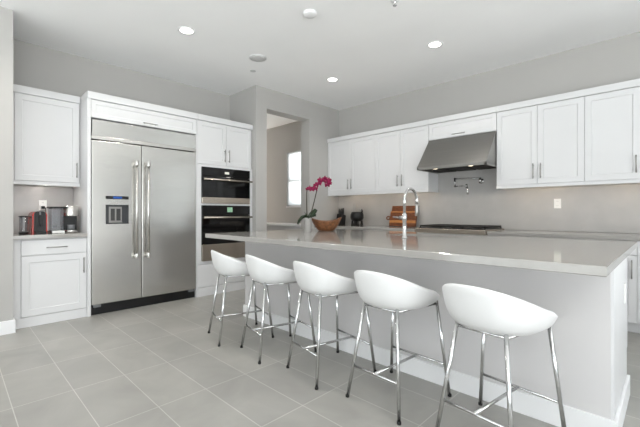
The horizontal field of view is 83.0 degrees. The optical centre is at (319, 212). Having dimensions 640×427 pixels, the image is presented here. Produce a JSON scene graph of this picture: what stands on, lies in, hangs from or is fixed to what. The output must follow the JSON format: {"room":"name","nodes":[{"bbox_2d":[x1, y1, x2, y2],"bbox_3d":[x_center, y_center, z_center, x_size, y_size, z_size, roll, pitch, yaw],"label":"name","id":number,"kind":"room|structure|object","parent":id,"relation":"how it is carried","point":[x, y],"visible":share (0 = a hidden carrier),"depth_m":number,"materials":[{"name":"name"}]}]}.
{"room":"kitchen","nodes":[
{"label":"kitchen","id":0,"kind":"room"},
{"bbox_2d":[0,6,12,321],"bbox_3d":[-4.620,-0.386,2.287,0.884,3.050,4.020,0,0,44],"label":"wall","id":1,"kind":"structure","parent":0,"point":[6,15],"depth_m":3.38,"materials":[{"name":"paint"}]},
{"bbox_2d":[0,318,15,335],"bbox_3d":[-4.325,1.077,2.010,0.106,0.125,4.036,0,0,44],"label":"baseboard","id":2,"kind":"structure","parent":1,"relation":"attached to","point":[6,327],"depth_m":3.38,"materials":[{"name":"white paint"}]},
{"bbox_2d":[13,39,229,187],"bbox_3d":[-2.541,-0.386,4.943,0.150,3.050,2.886,0,0,44],"label":"wall","id":3,"kind":"structure","parent":0,"point":[34,66],"depth_m":4.58,"materials":[{"name":"paint"}]},
{"bbox_2d":[13,186,72,232],"bbox_3d":[-3.200,-0.034,4.147,0.016,0.518,0.622,0,0,44],"label":"backsplash","id":4,"kind":"structure","parent":3,"relation":"attached to","point":[26,199],"depth_m":4.08,"materials":[{"name":"beige tile"}]},
{"bbox_2d":[39,200,46,209],"bbox_3d":[-3.183,-0.083,4.150,0.008,0.115,0.072,0,0,44],"label":"wall outlet","id":5,"kind":"object","parent":4,"relation":"attached to","point":[41,202],"visible":0.94,"depth_m":4.15,"materials":[{"name":"white plastic"}]},
{"bbox_2d":[13,84,79,186],"bbox_3d":[-3.073,-0.808,4.023,0.369,1.031,0.622,0,0,44],"label":"upper cabinet","id":6,"kind":"object","parent":3,"relation":"attached to","point":[46,124],"visible":0.8,"depth_m":3.92,"materials":[{"name":"white paint"}]},
{"bbox_2d":[13,180,79,186],"bbox_3d":[-2.990,-0.311,3.942,0.063,0.036,0.622,0,0,44],"label":"light","id":7,"kind":"object","parent":6,"relation":"attached to","point":[67,183],"depth_m":3.94,"materials":[{"name":"white paint"}]},
{"bbox_2d":[230,85,338,230],"bbox_3d":[-1.565,-0.386,7.325,3.528,3.050,1.887,0,0,44],"label":"wall","id":8,"kind":"structure","parent":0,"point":[319,123],"depth_m":5.97,"materials":[{"name":"paint"}]},
{"bbox_2d":[0,0,639,128],"bbox_3d":[-1.090,-1.971,2.176,11.800,0.120,9.193,0,0,44],"label":"ceiling","id":9,"kind":"structure","parent":0,"point":[376,50],"depth_m":3.93,"materials":[{"name":"paint"}]},
{"bbox_2d":[177,26,195,34],"bbox_3d":[-1.403,-1.907,3.797,0.180,0.007,0.180,0,0,44],"label":"recessed light","id":10,"kind":"object","parent":9,"relation":"in","point":[185,30],"visible":1,"depth_m":3.79,"materials":[{"name":"white paint"}]},
{"bbox_2d":[180,28,192,33],"bbox_3d":[-1.403,-1.909,3.797,0.130,0.004,0.130,0,0,44],"label":"diffuser","id":11,"kind":"object","parent":10,"relation":"attached to","point":[182,30],"depth_m":3.79,"materials":[{"name":"white plastic"}]},
{"bbox_2d":[249,54,266,61],"bbox_3d":[-0.767,-1.908,4.473,0.224,0.006,0.224,0,0,44],"label":"ceiling speaker","id":12,"kind":"object","parent":9,"relation":"attached to","point":[254,57],"visible":1,"depth_m":4.46,"materials":[{"name":"white paint"}]},
{"bbox_2d":[303,9,316,18],"bbox_3d":[-0.095,-1.894,3.455,0.132,0.034,0.132,0,0,44],"label":"smoke detector","id":13,"kind":"object","parent":9,"relation":"attached to","point":[308,13],"visible":1,"depth_m":3.43,"materials":[{"name":"white paint"}]},
{"bbox_2d":[326,77,338,81],"bbox_3d":[0.180,-1.907,5.197,0.180,0.007,0.180,0,0,44],"label":"recessed light","id":14,"kind":"object","parent":9,"relation":"in","point":[330,79],"visible":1,"depth_m":5.18,"materials":[{"name":"white paint"}]},
{"bbox_2d":[390,0,398,6],"bbox_3d":[0.674,-1.886,3.254,0.080,0.050,0.080,0,0,44],"label":"sprinkler","id":15,"kind":"object","parent":9,"relation":"attached to","point":[392,1],"visible":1,"depth_m":3.25,"materials":[{"name":"white paint"}]},
{"bbox_2d":[427,41,442,47],"bbox_3d":[1.309,-1.907,4.113,0.180,0.007,0.180,0,0,44],"label":"recessed light","id":16,"kind":"object","parent":9,"relation":"in","point":[434,44],"visible":1,"depth_m":4.10,"materials":[{"name":"white paint"}]},
{"bbox_2d":[429,42,440,46],"bbox_3d":[1.309,-1.909,4.113,0.130,0.004,0.130,0,0,44],"label":"diffuser","id":17,"kind":"object","parent":16,"relation":"attached to","point":[432,44],"depth_m":4.10,"materials":[{"name":"white plastic"}]},
{"bbox_2d":[0,289,639,426],"bbox_3d":[-1.090,1.199,2.176,11.800,0.120,9.193,0,0,44],"label":"floor","id":18,"kind":"structure","parent":0,"point":[155,365],"depth_m":2.43,"materials":[{"name":"grey tile"}]},
{"bbox_2d":[13,237,86,328],"bbox_3d":[-2.969,0.703,3.922,0.659,0.873,0.622,0,0,44],"label":"base cabinet","id":19,"kind":"object","parent":18,"relation":"on","point":[50,274],"visible":0.81,"depth_m":3.70,"materials":[{"name":"white paint"}]},
{"bbox_2d":[13,232,86,239],"bbox_3d":[-2.974,0.245,3.926,0.648,0.040,0.622,0,0,44],"label":"countertop","id":20,"kind":"structure","parent":19,"relation":"on","point":[16,236],"depth_m":3.68,"materials":[{"name":"grey stone"}]},
{"bbox_2d":[18,216,31,233],"bbox_3d":[-3.052,0.129,3.734,0.084,0.192,0.101,0,0,30],"label":"press","id":21,"kind":"object","parent":20,"relation":"on","point":[23,217],"visible":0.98,"depth_m":3.72,"materials":[{"name":"black plastic"}]},
{"bbox_2d":[28,206,46,233],"bbox_3d":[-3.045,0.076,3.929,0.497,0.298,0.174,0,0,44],"label":"coffee machine","id":22,"kind":"object","parent":20,"relation":"on","point":[37,224],"visible":0.98,"depth_m":3.78,"materials":[{"name":"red plastic"}]},
{"bbox_2d":[34,231,46,233],"bbox_3d":[-2.912,0.212,3.767,0.080,0.026,0.094,0,0,44],"label":"drip tray","id":23,"kind":"object","parent":22,"relation":"on","point":[35,232],"depth_m":3.75,"materials":[{"name":"black plastic"}]},
{"bbox_2d":[46,205,78,232],"bbox_3d":[-2.867,0.074,4.034,0.262,0.302,0.265,0,0,44],"label":"coffee maker","id":24,"kind":"object","parent":20,"relation":"on","point":[69,214],"visible":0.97,"depth_m":4.03,"materials":[{"name":"silver plastic"}]},
{"bbox_2d":[67,225,74,229],"bbox_3d":[-2.782,0.165,4.036,0.072,0.056,0.072,0,0,44],"label":"cup","id":25,"kind":"object","parent":24,"relation":"on","point":[69,227],"depth_m":4.01,"materials":[{"name":"grey plastic"}]},
{"bbox_2d":[73,91,197,316],"bbox_3d":[-2.302,-0.092,4.598,0.669,2.463,1.274,0,0,44],"label":"refrigerator surround","id":26,"kind":"object","parent":18,"relation":"on","point":[93,105],"visible":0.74,"depth_m":4.16,"materials":[{"name":"white paint"}]},
{"bbox_2d":[91,119,195,314],"bbox_3d":[-2.275,0.050,4.585,0.698,2.178,1.216,0,0,44],"label":"refrigerator","id":27,"kind":"object","parent":18,"relation":"on","point":[143,179],"visible":0.96,"depth_m":4.32,"materials":[{"name":"silver metal"}]},
{"bbox_2d":[198,114,252,296],"bbox_3d":[-1.548,-0.092,5.371,0.669,2.463,0.882,0,0,44],"label":"tall cabinet","id":28,"kind":"object","parent":18,"relation":"on","point":[222,143],"visible":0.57,"depth_m":5.08,"materials":[{"name":"white paint"}]},
{"bbox_2d":[201,205,252,260],"bbox_3d":[-1.511,0.283,5.341,0.656,0.760,0.778,0,0,44],"label":"wall oven","id":29,"kind":"object","parent":28,"relation":"in","point":[214,218],"visible":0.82,"depth_m":5.11,"materials":[{"name":"black glass"}]},
{"bbox_2d":[201,166,252,203],"bbox_3d":[-1.511,-0.372,5.341,0.656,0.498,0.778,0,0,44],"label":"wall oven","id":30,"kind":"object","parent":28,"relation":"in","point":[218,185],"visible":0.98,"depth_m":5.12,"materials":[{"name":"black glass"}]},
{"bbox_2d":[208,250,273,346],"bbox_3d":[-0.748,0.739,3.360,0.507,0.801,0.500,0,0,-29],"label":"bar stool","id":31,"kind":"object","parent":18,"relation":"on","point":[227,266],"visible":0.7,"depth_m":3.16,"materials":[{"name":"white plastic"}]},
{"bbox_2d":[240,254,316,363],"bbox_3d":[-0.358,0.739,3.007,0.507,0.801,0.500,0,0,-32],"label":"bar stool","id":32,"kind":"object","parent":18,"relation":"on","point":[263,272],"visible":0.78,"depth_m":2.81,"materials":[{"name":"white plastic"}]},
{"bbox_2d":[267,226,300,230],"bbox_3d":[-0.828,0.703,7.456,2.200,0.872,0.666,0,0,44],"label":"base cabinet","id":33,"kind":"object","parent":18,"relation":"on","point":[269,228],"visible":0.05,"depth_m":6.97,"materials":[{"name":"white paint"}]},
{"bbox_2d":[267,222,300,226],"bbox_3d":[-0.823,0.245,7.461,2.200,0.040,0.651,0,0,44],"label":"countertop","id":34,"kind":"structure","parent":33,"relation":"on","point":[268,223],"depth_m":7.03,"materials":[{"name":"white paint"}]},
{"bbox_2d":[286,261,376,389],"bbox_3d":[0.067,0.739,2.619,0.507,0.801,0.500,0,0,-34],"label":"bar stool","id":35,"kind":"object","parent":18,"relation":"on","point":[311,279],"visible":0.86,"depth_m":2.43,"materials":[{"name":"white plastic"}]},
{"bbox_2d":[346,270,451,424],"bbox_3d":[0.474,0.739,2.244,0.507,0.801,0.500,0,0,-42],"label":"bar stool","id":36,"kind":"object","parent":18,"relation":"on","point":[392,294],"visible":1,"depth_m":2.06,"materials":[{"name":"white plastic"}]},
{"bbox_2d":[243,242,629,426],"bbox_3d":[0.809,0.705,3.389,3.196,0.868,1.469,0,0,44],"label":"kitchen island","id":37,"kind":"object","parent":18,"relation":"on","point":[589,330],"visible":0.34,"depth_m":2.16,"materials":[{"name":"paint"}]},
{"bbox_2d":[205,228,636,276],"bbox_3d":[0.616,0.247,3.325,3.372,0.044,1.811,0,0,44],"label":"island countertop","id":38,"kind":"structure","parent":37,"relation":"on","point":[600,258],"depth_m":2.38,"materials":[{"name":"grey stone"}]},
{"bbox_2d":[297,176,331,231],"bbox_3d":[-0.059,-0.103,4.216,0.372,0.656,0.193,0,0,21],"label":"potted orchid","id":39,"kind":"object","parent":38,"relation":"on","point":[307,217],"visible":1,"depth_m":4.22,"materials":[{"name":"pink plant"}]},
{"bbox_2d":[312,217,341,230],"bbox_3d":[0.078,0.141,4.401,0.378,0.167,0.239,0,0,-3],"label":"wooden bowl","id":40,"kind":"object","parent":38,"relation":"on","point":[321,225],"visible":0.97,"depth_m":4.32,"materials":[{"name":"brown wood"}]},
{"bbox_2d":[393,188,417,237],"bbox_3d":[0.782,0.001,3.285,0.143,0.449,0.255,0,0,44],"label":"faucet","id":41,"kind":"object","parent":38,"relation":"on","point":[403,217],"visible":0.99,"depth_m":3.18,"materials":[{"name":"silver metal"}]},
{"bbox_2d":[624,283,625,303],"bbox_3d":[1.821,0.481,2.156,0.007,0.115,0.070,0,0,44],"label":"wall outlet","id":42,"kind":"object","parent":37,"relation":"attached to","point":[625,283],"visible":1,"depth_m":2.14,"materials":[{"name":"white plastic"}]},
{"bbox_2d":[415,224,503,234],"bbox_3d":[1.837,0.655,4.798,0.920,0.968,0.713,0,0,44],"label":"cooktop","id":43,"kind":"object","parent":18,"relation":"on","point":[431,228],"visible":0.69,"depth_m":4.58,"materials":[{"name":"black metal"}]},
{"bbox_2d":[419,227,499,229],"bbox_3d":[1.866,0.205,4.825,0.870,0.008,0.593,0,0,44],"label":"grate","id":44,"kind":"object","parent":43,"relation":"on","point":[469,228],"depth_m":4.51,"materials":[{"name":"black metal"}]},
{"bbox_2d":[435,283,565,426],"bbox_3d":[0.888,0.739,1.815,0.507,0.801,0.500,0,0,-37],"label":"bar stool","id":45,"kind":"object","parent":18,"relation":"on","point":[484,311],"visible":1,"depth_m":1.65,"materials":[{"name":"white plastic"}]},
{"bbox_2d":[495,235,575,238],"bbox_3d":[2.504,0.703,4.185,0.882,0.872,0.658,0,0,44],"label":"base cabinet","id":46,"kind":"object","parent":18,"relation":"on","point":[495,235],"visible":0.12,"depth_m":3.88,"materials":[{"name":"white paint"}]},
{"bbox_2d":[487,230,639,240],"bbox_3d":[3.010,0.245,3.709,2.272,0.040,0.632,0,0,44],"label":"countertop","id":47,"kind":"structure","parent":46,"relation":"on","point":[530,233],"depth_m":3.85,"materials":[{"name":"grey stone"}]},
{"bbox_2d":[590,239,637,332],"bbox_3d":[2.982,0.703,3.718,0.455,0.872,0.658,0,0,44],"label":"base cabinet","id":48,"kind":"object","parent":18,"relation":"on","point":[632,326],"visible":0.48,"depth_m":3.38,"materials":[{"name":"white paint"}]},
{"bbox_2d":[637,241,639,332],"bbox_3d":[3.476,0.703,3.236,0.925,0.872,0.658,0,0,44],"label":"base cabinet","id":49,"kind":"object","parent":18,"relation":"on","point":[638,242],"visible":1,"depth_m":3.34,"materials":[{"name":"white paint"}]},
{"bbox_3d":[0.469,0.703,6.171,0.988,0.872,0.658,0,0,44],"label":"base cabinet","id":50,"kind":"object","parent":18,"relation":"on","visible":0},
{"bbox_2d":[314,225,418,231],"bbox_3d":[0.828,0.245,5.838,1.970,0.040,0.632,0,0,44],"label":"countertop","id":51,"kind":"structure","parent":50,"relation":"on","point":[364,227],"depth_m":5.49,"materials":[{"name":"grey stone"}]},
{"bbox_2d":[336,208,345,224],"bbox_3d":[0.372,0.074,6.484,0.125,0.302,0.139,0,0,44],"label":"figurine","id":52,"kind":"object","parent":51,"relation":"on","point":[341,211],"visible":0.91,"depth_m":6.45,"materials":[{"name":"black plastic"}]},
{"bbox_2d":[350,209,363,225],"bbox_3d":[0.635,0.084,6.199,0.233,0.283,0.221,0,0,11],"label":"figurine","id":53,"kind":"object","parent":51,"relation":"on","point":[356,217],"visible":0.99,"depth_m":6.12,"materials":[{"name":"black plastic"}]},
{"bbox_2d":[386,211,416,226],"bbox_3d":[1.270,0.102,5.699,0.542,0.241,0.079,0,0,44],"label":"cutting board","id":54,"kind":"object","parent":51,"relation":"on","point":[411,218],"visible":0.88,"depth_m":5.68,"materials":[{"name":"brown wood"}]},
{"bbox_2d":[392,206,418,226],"bbox_3d":[1.326,0.058,5.715,0.465,0.328,0.100,0,0,44],"label":"cutting board","id":55,"kind":"object","parent":51,"relation":"on","point":[394,208],"visible":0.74,"depth_m":5.75,"materials":[{"name":"brown wood"}]},
{"bbox_2d":[267,32,639,233],"bbox_3d":[2.052,-0.386,5.253,11.600,3.050,0.200,0,0,44],"label":"wall","id":56,"kind":"structure","parent":0,"point":[615,60],"depth_m":5.00,"materials":[{"name":"paint"}]},
{"bbox_2d":[286,151,300,207],"bbox_3d":[-0.368,-0.699,7.537,0.919,1.185,0.112,0,0,44],"label":"window","id":57,"kind":"structure","parent":56,"relation":"in","point":[294,158],"depth_m":7.67,"materials":[{"name":"white glass"}]},
{"bbox_2d":[327,130,374,195],"bbox_3d":[0.611,-0.810,6.275,1.041,1.030,0.346,0,0,44],"label":"upper cabinet","id":58,"kind":"object","parent":56,"relation":"attached to","point":[351,158],"visible":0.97,"depth_m":6.14,"materials":[{"name":"white paint"}]},
{"bbox_2d":[328,192,374,195],"bbox_3d":[0.543,-0.313,6.205,1.041,0.036,0.084,0,0,44],"label":"light","id":59,"kind":"object","parent":58,"relation":"attached to","point":[329,193],"depth_m":6.21,"materials":[{"name":"white paint"}]},
{"bbox_2d":[375,120,437,193],"bbox_3d":[1.314,-0.810,5.589,0.925,1.030,0.346,0,0,44],"label":"upper cabinet","id":60,"kind":"object","parent":56,"relation":"attached to","point":[399,150],"visible":0.88,"depth_m":5.46,"materials":[{"name":"white paint"}]},
{"bbox_2d":[375,189,429,193],"bbox_3d":[1.246,-0.313,5.519,0.925,0.036,0.084,0,0,44],"label":"light","id":61,"kind":"object","parent":60,"relation":"attached to","point":[377,191],"depth_m":5.55,"materials":[{"name":"white paint"}]},
{"bbox_2d":[428,107,496,140],"bbox_3d":[1.975,-1.175,4.944,0.918,0.299,0.346,0,0,44],"label":"upper cabinet","id":62,"kind":"object","parent":56,"relation":"attached to","point":[482,120],"visible":0.86,"depth_m":4.81,"materials":[{"name":"white paint"}]},
{"bbox_2d":[417,131,496,173],"bbox_3d":[1.865,-0.797,4.830,0.910,0.448,0.628,0,0,44],"label":"range hood","id":63,"kind":"object","parent":62,"relation":"attached to","point":[475,151],"visible":0.96,"depth_m":4.67,"materials":[{"name":"metal"}]},
{"bbox_2d":[338,168,639,233],"bbox_3d":[2.201,-0.190,4.954,5.170,0.826,0.016,0,0,44],"label":"backsplash","id":64,"kind":"structure","parent":56,"relation":"attached to","point":[607,209],"depth_m":4.70,"materials":[{"name":"beige tile"}]},
{"bbox_2d":[454,177,483,194],"bbox_3d":[2.026,-0.360,4.908,0.385,0.241,0.202,0,0,19],"label":"pot filler","id":65,"kind":"object","parent":64,"relation":"attached to","point":[481,181],"visible":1,"depth_m":4.92,"materials":[{"name":"silver metal"}]},
{"bbox_2d":[554,199,560,207],"bbox_3d":[2.837,-0.106,4.317,0.072,0.115,0.008,0,0,44],"label":"wall outlet","id":66,"kind":"object","parent":64,"relation":"attached to","point":[557,202],"visible":1,"depth_m":4.31,"materials":[{"name":"white plastic"}]},
{"bbox_2d":[496,89,584,189],"bbox_3d":[2.627,-0.810,4.308,0.898,1.030,0.346,0,0,44],"label":"upper cabinet","id":67,"kind":"object","parent":56,"relation":"attached to","point":[541,141],"visible":0.95,"depth_m":4.17,"materials":[{"name":"white paint"}]},
{"bbox_2d":[497,182,584,188],"bbox_3d":[2.558,-0.313,4.238,0.898,0.036,0.084,0,0,44],"label":"light","id":68,"kind":"object","parent":67,"relation":"attached to","point":[517,184],"depth_m":4.23,"materials":[{"name":"white paint"}]},
{"bbox_2d":[584,79,639,184],"bbox_3d":[3.276,-0.810,3.675,0.916,1.030,0.346,0,0,44],"label":"upper cabinet","id":69,"kind":"object","parent":56,"relation":"attached to","point":[612,111],"visible":1,"depth_m":3.73,"materials":[{"name":"white paint"}]},
{"bbox_2d":[585,179,639,184],"bbox_3d":[3.208,-0.313,3.605,0.916,0.036,0.084,0,0,44],"label":"light","id":70,"kind":"object","parent":69,"relation":"attached to","point":[587,181],"depth_m":3.75,"materials":[{"name":"white paint"}]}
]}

